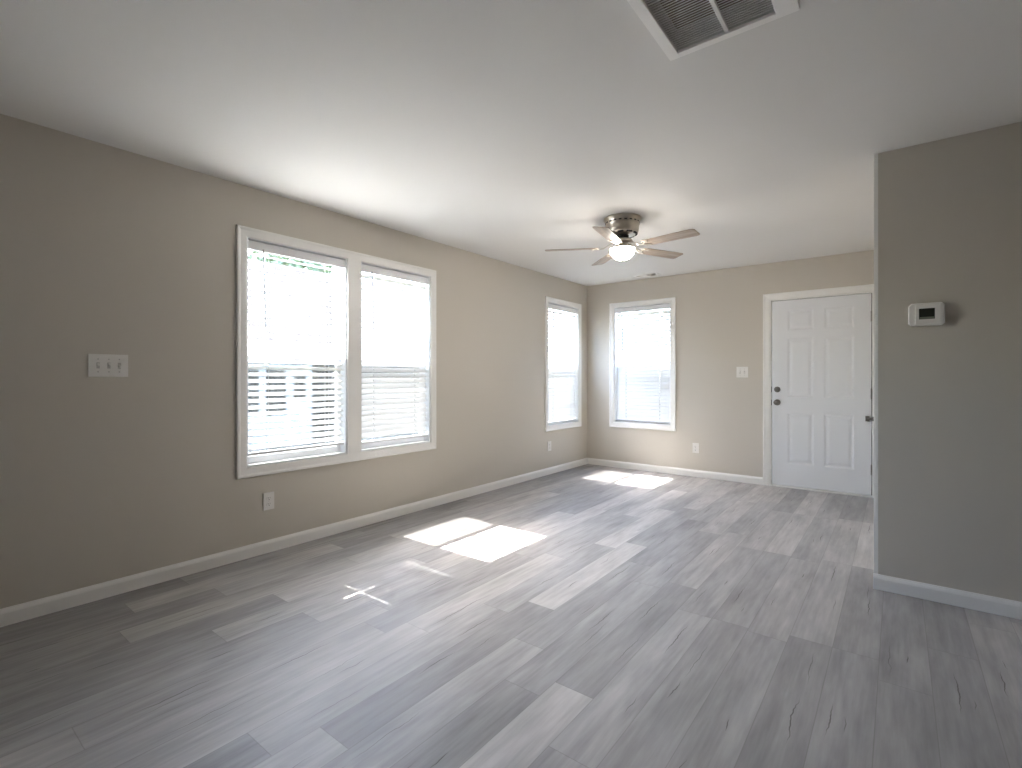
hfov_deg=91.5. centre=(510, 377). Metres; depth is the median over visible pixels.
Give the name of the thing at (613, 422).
window
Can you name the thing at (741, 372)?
light switch
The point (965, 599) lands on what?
baseboard
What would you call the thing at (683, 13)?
ceiling vent
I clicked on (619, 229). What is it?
ceiling fan
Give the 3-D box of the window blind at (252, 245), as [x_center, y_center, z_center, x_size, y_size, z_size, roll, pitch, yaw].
[-1.522,-0.200,3.575,0.076,1.438,0.726,0,0,38]
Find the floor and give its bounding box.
[0,464,1021,767]
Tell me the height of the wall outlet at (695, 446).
0.118 m
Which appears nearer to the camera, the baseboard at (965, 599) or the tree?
the baseboard at (965, 599)
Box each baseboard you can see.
[0,458,587,626]
[588,458,762,484]
[873,573,1021,619]
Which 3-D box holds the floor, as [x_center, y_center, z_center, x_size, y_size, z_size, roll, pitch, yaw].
[0.799,1.244,0.385,7.811,0.120,10.789,0,0,38]
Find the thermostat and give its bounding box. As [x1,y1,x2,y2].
[908,302,944,326]
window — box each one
[236,224,435,478]
[545,296,581,431]
[609,297,675,430]
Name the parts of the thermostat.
panel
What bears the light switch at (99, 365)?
attached to the wall at (105, 249)
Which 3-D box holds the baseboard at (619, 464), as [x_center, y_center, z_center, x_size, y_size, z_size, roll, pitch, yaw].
[1.912,1.142,6.167,2.195,0.083,0.013,0,0,38]
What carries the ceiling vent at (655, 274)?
in the ceiling
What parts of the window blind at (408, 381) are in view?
head rail, rail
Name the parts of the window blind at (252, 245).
ladder cord, rail, head rail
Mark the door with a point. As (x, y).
(818, 344)
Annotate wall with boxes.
[0,114,586,608]
[587,250,873,476]
[874,154,877,573]
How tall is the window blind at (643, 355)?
1.480 m
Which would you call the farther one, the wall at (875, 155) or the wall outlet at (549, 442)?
the wall outlet at (549, 442)
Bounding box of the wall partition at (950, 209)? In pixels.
[878,122,1021,601]
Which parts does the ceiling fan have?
blade, blade, blade, lamp shade, blade arm, blade arm, blade, blade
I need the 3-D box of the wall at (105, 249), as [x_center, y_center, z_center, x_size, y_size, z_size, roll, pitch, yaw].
[-2.230,-0.036,2.739,0.140,2.440,10.789,0,0,38]
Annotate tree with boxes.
[248,250,332,273]
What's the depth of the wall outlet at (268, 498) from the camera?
3.37 m
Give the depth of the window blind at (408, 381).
4.25 m
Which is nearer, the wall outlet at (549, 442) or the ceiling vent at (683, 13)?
the ceiling vent at (683, 13)
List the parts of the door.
knob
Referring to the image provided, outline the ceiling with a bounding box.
[0,0,1021,285]
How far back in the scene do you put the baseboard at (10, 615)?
3.15 m
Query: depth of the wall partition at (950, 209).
2.59 m
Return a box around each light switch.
[88,354,127,376]
[736,367,747,377]
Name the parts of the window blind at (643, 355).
head rail, rail, ladder cord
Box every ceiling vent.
[627,0,799,60]
[634,273,659,277]
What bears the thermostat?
attached to the wall partition at (950, 209)
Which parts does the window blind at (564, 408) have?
head rail, rail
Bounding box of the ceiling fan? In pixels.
[545,213,699,265]
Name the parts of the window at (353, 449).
sash, sash, sash, sash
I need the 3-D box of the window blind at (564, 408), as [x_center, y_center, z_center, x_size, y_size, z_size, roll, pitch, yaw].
[0.654,-0.177,6.376,0.076,1.484,0.696,0,0,38]
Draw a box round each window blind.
[248,240,344,455]
[362,264,427,443]
[549,304,576,423]
[616,304,669,422]
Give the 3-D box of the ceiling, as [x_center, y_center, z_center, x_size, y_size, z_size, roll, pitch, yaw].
[0.799,-1.296,0.385,7.811,0.080,10.789,0,0,38]
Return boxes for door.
[763,284,873,497]
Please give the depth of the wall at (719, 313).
5.84 m
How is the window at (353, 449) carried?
in the wall at (105, 249)
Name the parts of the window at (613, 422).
sash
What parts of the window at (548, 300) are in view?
sash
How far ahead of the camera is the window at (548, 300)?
6.57 m
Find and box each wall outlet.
[263,491,273,510]
[548,441,550,450]
[692,443,698,452]

